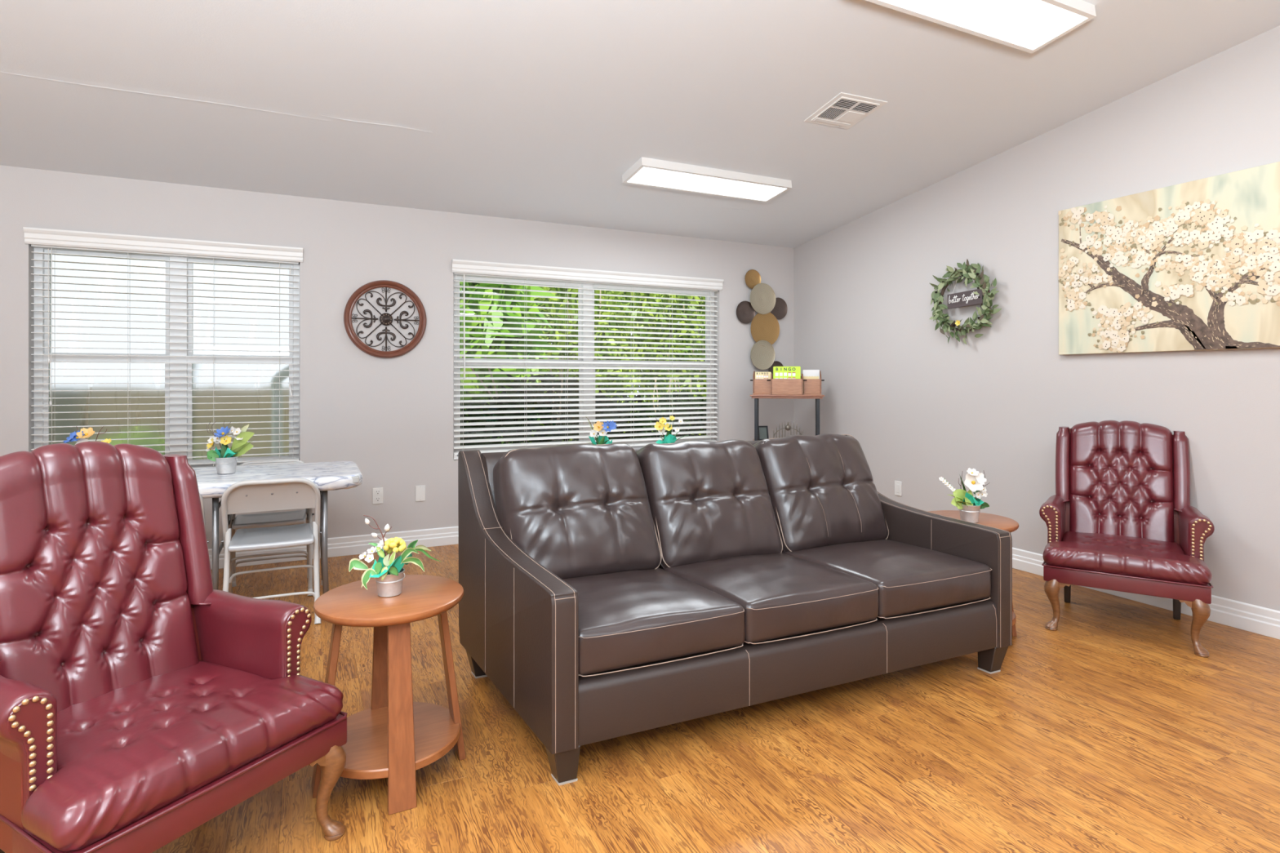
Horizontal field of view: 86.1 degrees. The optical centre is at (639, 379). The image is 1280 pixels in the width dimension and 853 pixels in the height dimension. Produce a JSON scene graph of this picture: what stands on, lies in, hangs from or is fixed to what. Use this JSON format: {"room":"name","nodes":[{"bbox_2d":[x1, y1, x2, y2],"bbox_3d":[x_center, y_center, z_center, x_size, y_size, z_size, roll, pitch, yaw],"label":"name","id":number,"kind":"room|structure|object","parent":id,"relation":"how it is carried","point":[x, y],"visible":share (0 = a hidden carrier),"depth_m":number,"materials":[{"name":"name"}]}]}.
{"room":"care facility","nodes":[
{"label":"care facility","id":0,"kind":"room"},
{"bbox_2d":[0,164,793,549],"bbox_3d":[-1.935,-0.108,5.115,7.862,2.956,0.140,0,0,-26],"label":"wall","id":1,"kind":"structure","parent":0,"point":[392,418],"depth_m":5.03,"materials":[{"name":"grey paint"}]},
{"bbox_2d":[33,247,299,466],"bbox_3d":[-3.087,-0.120,4.554,1.480,1.479,0.144,0,0,-26],"label":"window","id":2,"kind":"structure","parent":1,"relation":"in","point":[36,256],"depth_m":4.56,"materials":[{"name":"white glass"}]},
{"bbox_2d":[22,226,302,468],"bbox_3d":[-3.060,-0.157,4.506,1.514,1.524,0.110,0,0,-26],"label":"window blind","id":3,"kind":"object","parent":2,"relation":"attached to","point":[38,237],"visible":0.93,"depth_m":4.49,"materials":[{"name":"white plastic"}]},
{"bbox_2d":[208,526,458,569],"bbox_3d":[-1.901,1.202,5.043,7.582,0.135,0.020,0,0,-26],"label":"baseboard","id":4,"kind":"structure","parent":1,"relation":"attached to","point":[354,544],"depth_m":4.96,"materials":[{"name":"white"}]},
{"bbox_2d":[372,487,382,504],"bbox_3d":[-1.928,0.857,5.035,0.072,0.117,0.009,0,0,-26],"label":"power outlet","id":5,"kind":"object","parent":1,"relation":"attached to","point":[377,493],"visible":1,"depth_m":5.03,"materials":[{"name":"white plastic"}]},
{"bbox_2d":[375,489,380,494],"bbox_3d":[-1.927,0.831,5.033,0.034,0.036,0.003,0,0,-26],"label":"socket","id":6,"kind":"object","parent":5,"relation":"attached to","point":[377,491],"depth_m":5.03,"materials":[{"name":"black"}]},
{"bbox_2d":[375,497,380,502],"bbox_3d":[-1.927,0.883,5.033,0.034,0.036,0.003,0,0,-26],"label":"socket","id":7,"kind":"object","parent":5,"relation":"attached to","point":[377,499],"depth_m":5.03,"materials":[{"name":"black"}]},
{"bbox_2d":[343,280,426,358],"bbox_3d":[-1.870,-0.443,5.047,0.576,0.576,0.036,0,0,-26],"label":"wall medallion","id":8,"kind":"object","parent":1,"relation":"attached to","point":[386,319],"visible":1,"depth_m":5.04,"materials":[{"name":"brown"}]},
{"bbox_2d":[415,485,425,501],"bbox_3d":[-1.657,0.861,5.168,0.072,0.117,0.007,0,0,-26],"label":"wall plate","id":9,"kind":"object","parent":1,"relation":"attached to","point":[420,490],"visible":1,"depth_m":5.17,"materials":[{"name":"white plastic"}]},
{"bbox_2d":[453,275,714,459],"bbox_3d":[-0.381,-0.120,5.867,2.415,1.479,0.144,0,0,-26],"label":"window","id":10,"kind":"structure","parent":1,"relation":"in","point":[455,277],"depth_m":5.85,"materials":[{"name":"white plastic"}]},
{"bbox_2d":[451,259,724,460],"bbox_3d":[-0.354,-0.147,5.819,2.449,1.544,0.110,0,0,-26],"label":"window blind","id":11,"kind":"object","parent":10,"relation":"attached to","point":[459,267],"visible":0.86,"depth_m":5.74,"materials":[{"name":"white plastic"}]},
{"bbox_2d":[736,269,787,376],"bbox_3d":[1.164,-0.512,6.512,0.593,1.048,0.051,0,0,-26],"label":"wall sculpture","id":12,"kind":"object","parent":1,"relation":"attached to","point":[765,326],"visible":0.85,"depth_m":6.50,"materials":[{"name":"gold metal"}]},
{"bbox_2d":[0,0,1279,248],"bbox_3d":[0.338,-1.614,0.429,8.382,0.777,11.277,0,0,-26],"label":"ceiling","id":13,"kind":"structure","parent":0,"point":[535,110],"depth_m":3.64,"materials":[{"name":"white paint"}]},
{"bbox_2d":[622,156,791,202],"bbox_3d":[0.492,-1.404,4.864,1.215,0.092,0.314,0,0,-26],"label":"ceiling light","id":14,"kind":"object","parent":13,"relation":"attached to","point":[646,171],"visible":1,"depth_m":4.79,"materials":[{"name":"white plastic"}]},
{"bbox_2d":[804,92,887,128],"bbox_3d":[1.193,-1.558,3.990,0.330,0.049,0.338,0,0,-23],"label":"ceiling vent","id":15,"kind":"object","parent":13,"relation":"in","point":[845,110],"visible":1,"depth_m":3.96,"materials":[{"name":"white plastic"}]},
{"bbox_2d":[865,0,1096,53],"bbox_3d":[1.457,-1.658,2.987,1.215,0.092,0.314,0,0,-26],"label":"ceiling light","id":16,"kind":"object","parent":13,"relation":"attached to","point":[1025,25],"visible":1,"depth_m":3.08,"materials":[{"name":"white plastic"}]},
{"bbox_2d":[152,544,1279,852],"bbox_3d":[0.128,1.330,0.860,7.782,0.120,11.436,0,0,-26],"label":"floor","id":17,"kind":"structure","parent":0,"point":[1105,731],"depth_m":2.25,"materials":[{"name":"laminate"}]},
{"bbox_2d":[0,440,347,852],"bbox_3d":[-1.325,0.726,1.817,0.823,1.088,0.726,0,0,27],"label":"chair","id":18,"kind":"object","parent":17,"relation":"on","point":[143,701],"visible":1,"depth_m":1.81,"materials":[{"name":"red leather"}]},
{"bbox_2d":[199,493,208,542],"bbox_3d":[-2.437,0.891,3.437,0.470,0.772,0.444,0,0,-27],"label":"folding chair","id":19,"kind":"object","parent":17,"relation":"on","point":[201,497],"visible":0.02,"depth_m":3.41,"materials":[{"name":"grey paint"}]},
{"bbox_2d":[221,477,321,624],"bbox_3d":[-1.954,0.891,3.649,0.470,0.772,0.444,0,0,-26],"label":"folding chair","id":20,"kind":"object","parent":17,"relation":"on","point":[294,493],"visible":0.97,"depth_m":3.55,"materials":[{"name":"grey paint"}]},
{"bbox_2d":[228,458,314,596],"bbox_3d":[-2.215,0.891,4.109,0.470,0.772,0.444,0,0,-26],"label":"folding chair","id":21,"kind":"object","parent":17,"relation":"on","point":[298,517],"visible":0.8,"depth_m":4.11,"materials":[{"name":"grey paint"}]},
{"bbox_2d":[211,475,359,594],"bbox_3d":[-2.498,0.899,3.662,1.802,0.742,0.740,0,0,-26],"label":"folding table","id":22,"kind":"object","parent":17,"relation":"on","point":[216,549],"visible":0.23,"depth_m":3.70,"materials":[{"name":"grey metal"}]},
{"bbox_2d":[193,461,362,498],"bbox_3d":[-2.497,0.559,3.663,1.855,0.080,0.791,0,0,-26],"label":"tablecloth","id":23,"kind":"object","parent":22,"relation":"on","point":[333,475],"visible":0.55,"depth_m":3.73,"materials":[{"name":"fabric"}]},
{"bbox_2d":[63,426,111,444],"bbox_3d":[-2.833,0.380,3.497,0.221,0.279,0.142,0,0,27],"label":"flower arrangement","id":24,"kind":"object","parent":23,"relation":"on","point":[81,436],"visible":0.31,"depth_m":3.49,"materials":[{"name":"plastic"}]},
{"bbox_2d":[205,421,254,474],"bbox_3d":[-2.265,0.372,3.788,0.240,0.294,0.133,0,0,-26],"label":"flower arrangement","id":25,"kind":"object","parent":23,"relation":"on","point":[225,459],"visible":1,"depth_m":3.76,"materials":[{"name":"plastic"}]},
{"bbox_2d":[311,574,466,815],"bbox_3d":[-0.805,0.983,2.216,0.464,0.575,0.464,0,0,-28],"label":"side table","id":26,"kind":"object","parent":17,"relation":"on","point":[398,736],"visible":0.84,"depth_m":2.11,"materials":[{"name":"brown wood"}]},
{"bbox_2d":[348,515,440,597],"bbox_3d":[-0.789,0.567,2.216,0.297,0.256,0.130,0,0,0],"label":"flower arrangement","id":27,"kind":"object","parent":26,"relation":"on","point":[388,574],"visible":1,"depth_m":2.19,"materials":[{"name":"plant"}]},
{"bbox_2d":[340,702,460,779],"bbox_3d":[-0.805,1.158,2.216,0.432,0.028,0.432,0,0,-28],"label":"shelf","id":28,"kind":"object","parent":26,"relation":"attached to","point":[436,731],"depth_m":2.17,"materials":[{"name":"brown wood"}]},
{"bbox_2d":[457,433,1012,786],"bbox_3d":[0.406,0.774,2.989,2.171,0.992,1.057,0,0,-25],"label":"sofa","id":29,"kind":"object","parent":17,"relation":"on","point":[612,590],"visible":1,"depth_m":2.73,"materials":[{"name":"brown leather"}]},
{"bbox_2d":[493,443,660,579],"bbox_3d":[-0.264,0.566,2.887,0.656,0.577,0.385,0,0,-25],"label":"cushion","id":30,"kind":"object","parent":29,"relation":"on","point":[580,511],"depth_m":2.79,"materials":[{"name":"brown leather"}]},
{"bbox_2d":[563,567,744,675],"bbox_3d":[-0.058,0.853,2.538,0.690,0.180,0.608,0,0,-25],"label":"seat cushion","id":31,"kind":"object","parent":29,"relation":"on","point":[631,620],"depth_m":2.33,"materials":[{"name":"brown leather"}]},
{"bbox_2d":[635,440,782,568],"bbox_3d":[0.307,0.572,3.154,0.641,0.577,0.377,0,0,-25],"label":"cushion","id":32,"kind":"object","parent":29,"relation":"on","point":[708,501],"depth_m":3.04,"materials":[{"name":"brown leather"}]},
{"bbox_2d":[662,553,878,643],"bbox_3d":[0.513,0.855,2.800,0.670,0.176,0.609,0,0,-25],"label":"seat cushion","id":33,"kind":"object","parent":29,"relation":"on","point":[770,597],"depth_m":2.61,"materials":[{"name":"brown leather"}]},
{"bbox_2d":[752,433,888,551],"bbox_3d":[0.885,0.567,3.416,0.660,0.578,0.382,0,0,-25],"label":"cushion","id":34,"kind":"object","parent":29,"relation":"on","point":[823,493],"depth_m":3.30,"materials":[{"name":"brown leather"}]},
{"bbox_2d":[781,539,991,617],"bbox_3d":[1.082,0.855,3.062,0.686,0.177,0.609,0,0,-25],"label":"seat cushion","id":35,"kind":"object","parent":29,"relation":"on","point":[903,578],"depth_m":2.88,"materials":[{"name":"brown leather"}]},
{"bbox_2d":[750,394,824,440],"bbox_3d":[1.310,0.704,6.109,0.636,1.133,0.260,0,0,12],"label":"stand","id":36,"kind":"object","parent":17,"relation":"on","point":[817,397],"visible":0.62,"depth_m":6.01,"materials":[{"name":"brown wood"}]},
{"bbox_2d":[757,426,768,440],"bbox_3d":[1.107,0.484,6.163,0.100,0.130,0.034,0,0,-17],"label":"picture frame","id":37,"kind":"object","parent":36,"relation":"on","point":[762,431],"visible":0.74,"depth_m":6.16,"materials":[{"name":"black metal"}]},
{"bbox_2d":[759,426,767,439],"bbox_3d":[1.106,0.484,6.165,0.078,0.108,0.004,0,-10,-17],"label":"picture","id":38,"kind":"object","parent":37,"relation":"attached to","point":[762,430],"depth_m":6.16},
{"bbox_2d":[750,370,824,395],"bbox_3d":[1.307,0.030,6.096,0.644,0.215,0.197,0,0,12],"label":"box","id":39,"kind":"object","parent":36,"relation":"on","point":[771,386],"visible":0.98,"depth_m":6.01,"materials":[{"name":"brown wood"}]},
{"bbox_2d":[755,372,771,378],"bbox_3d":[1.100,0.023,6.120,0.142,0.178,0.027,0,0,12],"label":"card","id":40,"kind":"object","parent":39,"relation":"in","point":[757,375],"visible":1,"depth_m":6.13,"materials":[{"name":"brown paper"}]},
{"bbox_2d":[773,366,800,378],"bbox_3d":[1.294,0.020,6.034,0.236,0.267,0.050,0,0,12],"label":"card","id":41,"kind":"object","parent":39,"relation":"in","point":[779,372],"visible":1,"depth_m":6.05,"materials":[{"name":"green"}]},
{"bbox_2d":[802,369,819,378],"bbox_3d":[1.524,0.012,6.095,0.145,0.194,0.022,0,0,12],"label":"card","id":42,"kind":"object","parent":39,"relation":"in","point":[806,372],"visible":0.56,"depth_m":6.10,"materials":[{"name":"white paper"}]},
{"bbox_2d":[803,376,818,393],"bbox_3d":[1.506,0.047,6.031,0.136,0.150,0.002,0,0,12],"label":"card","id":43,"kind":"object","parent":39,"relation":"in","point":[804,377],"visible":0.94,"depth_m":6.04,"materials":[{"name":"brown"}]},
{"bbox_2d":[750,394,824,399],"bbox_3d":[1.310,0.153,6.109,0.636,0.032,0.260,0,0,12],"label":"shelf","id":44,"kind":"object","parent":36,"relation":"attached to","point":[756,397],"depth_m":5.99,"materials":[{"name":"brown wood"}]},
{"bbox_2d":[773,422,803,438],"bbox_3d":[1.315,0.461,6.086,0.264,0.175,0.064,0,0,12],"label":"fan ornament","id":45,"kind":"object","parent":36,"relation":"on","point":[788,427],"visible":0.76,"depth_m":6.08,"materials":[{"name":"grey metal"}]},
{"bbox_2d":[928,510,1018,636],"bbox_3d":[1.629,0.983,3.413,0.464,0.575,0.464,0,0,-2],"label":"side table","id":46,"kind":"object","parent":17,"relation":"on","point":[998,522],"visible":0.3,"depth_m":3.38,"materials":[{"name":"brown wood"}]},
{"bbox_2d":[938,467,989,523],"bbox_3d":[1.583,0.564,3.336,0.249,0.263,0.114,0,0,0],"label":"flower arrangement","id":47,"kind":"object","parent":46,"relation":"on","point":[969,504],"visible":0.98,"depth_m":3.31,"materials":[{"name":"plant"}]},
{"bbox_2d":[1012,611,1016,626],"bbox_3d":[1.629,1.158,3.413,0.432,0.028,0.432,0,0,-2],"label":"shelf","id":48,"kind":"object","parent":46,"relation":"attached to","point":[1014,617],"depth_m":3.29,"materials":[{"name":"brown wood"}]},
{"bbox_2d":[1039,420,1214,657],"bbox_3d":[2.546,0.752,3.627,0.726,1.035,0.816,0,0,34],"label":"chair","id":49,"kind":"object","parent":17,"relation":"on","point":[1120,517],"visible":1,"depth_m":3.67,"materials":[{"name":"red leather"}]},
{"bbox_3d":[0.068,0.899,4.568,1.770,0.742,0.740,0,0,-26],"label":"folding table","id":50,"kind":"object","parent":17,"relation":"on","visible":0},
{"bbox_3d":[0.069,0.559,4.569,1.823,0.080,0.791,0,0,-26],"label":"tablecloth","id":51,"kind":"object","parent":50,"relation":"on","visible":0},
{"bbox_2d":[585,416,617,444],"bbox_3d":[-0.246,0.372,4.331,0.170,0.294,0.144,0,0,-36],"label":"flower arrangement","id":52,"kind":"object","parent":51,"relation":"on","point":[602,429],"visible":0.58,"depth_m":4.32,"materials":[{"name":"plastic"}]},
{"bbox_2d":[654,415,688,444],"bbox_3d":[0.211,0.379,4.545,0.233,0.280,0.134,0,0,0],"label":"flower arrangement","id":53,"kind":"object","parent":51,"relation":"on","point":[668,437],"visible":0.66,"depth_m":4.51,"materials":[{"name":"yellow plant"}]},
{"bbox_2d":[793,25,1279,611],"bbox_3d":[3.812,-0.327,2.114,0.140,3.393,10.557,0,0,-26],"label":"wall","id":54,"kind":"structure","parent":0,"point":[921,408],"depth_m":4.49,"materials":[{"name":"grey paint"}]},
{"bbox_2d":[894,480,902,496],"bbox_3d":[2.078,0.878,5.516,0.009,0.117,0.072,0,0,-26],"label":"power outlet","id":55,"kind":"object","parent":54,"relation":"attached to","point":[898,485],"visible":1,"depth_m":5.51,"materials":[{"name":"white plastic"}]},
{"bbox_2d":[929,258,1001,345],"bbox_3d":[2.303,-0.552,4.902,0.115,0.615,0.592,0,0,-26],"label":"wreath","id":56,"kind":"object","parent":54,"relation":"attached to","point":[967,271],"visible":1,"depth_m":4.88,"materials":[{"name":"green plant"}]},
{"bbox_2d":[955,320,959,325],"bbox_3d":[2.282,-0.405,4.911,0.014,0.044,0.042,0,28,-26],"label":"flower","id":57,"kind":"object","parent":56,"relation":"on","point":[957,322],"depth_m":4.92,"materials":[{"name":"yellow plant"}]},
{"bbox_2d":[947,279,982,309],"bbox_3d":[2.308,-0.619,4.872,0.011,0.212,0.288,0,0,-26],"label":"wooden sign","id":58,"kind":"object","parent":56,"relation":"hanging from","point":[967,298],"visible":1,"depth_m":4.87,"materials":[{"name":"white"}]},
{"bbox_2d":[1012,547,1279,639],"bbox_3d":[3.744,1.202,2.070,0.020,0.135,10.257,0,0,-26],"label":"baseboard","id":59,"kind":"structure","parent":54,"relation":"attached to","point":[1255,619],"depth_m":3.56,"materials":[{"name":"white wood"}]},
{"bbox_2d":[1057,161,1279,355],"bbox_3d":[2.948,-0.607,3.680,0.043,0.905,1.400,0,0,-26],"label":"canvas painting","id":60,"kind":"object","parent":54,"relation":"attached to","point":[1193,265],"visible":1,"depth_m":3.72,"materials":[{"name":"paint"}]},
{"label":"outside","id":61,"kind":"structure","parent":0,"visible":0},
{"bbox_3d":[-6.536,1.595,24.931,60.000,0.150,39.433,0,0,-26],"label":"ground","id":62,"kind":"structure","parent":61,"visible":0},
{"bbox_2d":[120,426,164,454],"bbox_3d":[-5.096,1.048,6.889,1.050,1.148,1.921,0,0,1],"label":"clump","id":63,"kind":"object","parent":62,"relation":"on","point":[135,427],"visible":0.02,"depth_m":6.94,"materials":[{"name":"green plant"}]},
{"bbox_2d":[52,386,239,457],"bbox_3d":[-6.267,0.810,7.650,6.400,1.449,0.064,0,0,-26],"label":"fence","id":64,"kind":"object","parent":62,"relation":"on","point":[85,422],"visible":0.02,"depth_m":7.66,"materials":[{"name":"brown wood"}]},
{"bbox_2d":[274,380,283,455],"bbox_3d":[-2.883,0.704,5.525,0.098,1.633,0.176,0,0,37],"label":"downpipe","id":65,"kind":"object","parent":62,"relation":"on","point":[275,384],"visible":0.05,"depth_m":5.46,"materials":[{"name":"white"}]},
{"bbox_2d":[459,281,558,444],"bbox_3d":[-1.707,-0.395,7.494,1.647,2.766,1.574,0,0,-26],"label":"leaf plant","id":66,"kind":"object","parent":62,"relation":"on","point":[470,284],"visible":0.26,"depth_m":7.13,"materials":[{"name":"green plant"}]},
{"bbox_2d":[460,353,649,445],"bbox_3d":[-0.876,0.669,6.729,2.831,1.809,0.782,0,0,-32],"label":"fence","id":67,"kind":"object","parent":62,"relation":"on","point":[472,369],"visible":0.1,"depth_m":6.55,"materials":[{"name":"grey wood"}]},
{"bbox_2d":[497,288,631,395],"bbox_3d":[-1.359,-0.628,11.732,2.101,5.219,2.941,0,0,-42],"label":"shrub","id":68,"kind":"object","parent":62,"relation":"on","point":[624,318],"visible":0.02,"depth_m":11.02,"materials":[{"name":"green plant"}]},
{"bbox_2d":[490,286,643,443],"bbox_3d":[-0.920,-0.140,9.549,2.174,4.031,1.992,0,0,-43],"label":"tree","id":69,"kind":"object","parent":62,"relation":"on","point":[554,289],"visible":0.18,"depth_m":9.15,"materials":[{"name":"green plant"}]},
{"bbox_2d":[491,289,642,402],"bbox_3d":[-1.536,-1.295,15.016,4.349,6.839,2.311,0,0,-26],"label":"shrub","id":70,"kind":"object","parent":62,"relation":"on","point":[624,293],"visible":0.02,"depth_m":15.08,"materials":[{"name":"green plant"}]},
{"bbox_2d":[628,293,706,436],"bbox_3d":[0.986,-0.312,10.770,2.547,3.928,2.005,0,0,40],"label":"tree","id":71,"kind":"object","parent":62,"relation":"on","point":[652,295],"visible":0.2,"depth_m":10.52,"materials":[{"name":"green plant"}]},
{"bbox_2d":[628,292,706,412],"bbox_3d":[0.798,-1.108,13.596,2.322,5.635,3.249,0,0,7],"label":"shrub","id":72,"kind":"object","parent":62,"relation":"on","point":[637,294],"visible":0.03,"depth_m":13.06,"materials":[{"name":"green plant"}]},
{"bbox_2d":[629,376,706,438],"bbox_3d":[0.539,0.767,8.659,2.072,1.602,0.868,0,0,34],"label":"shrub","id":73,"kind":"object","parent":62,"relation":"on","point":[670,380],"visible":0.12,"depth_m":8.50,"materials":[{"name":"green plant"}]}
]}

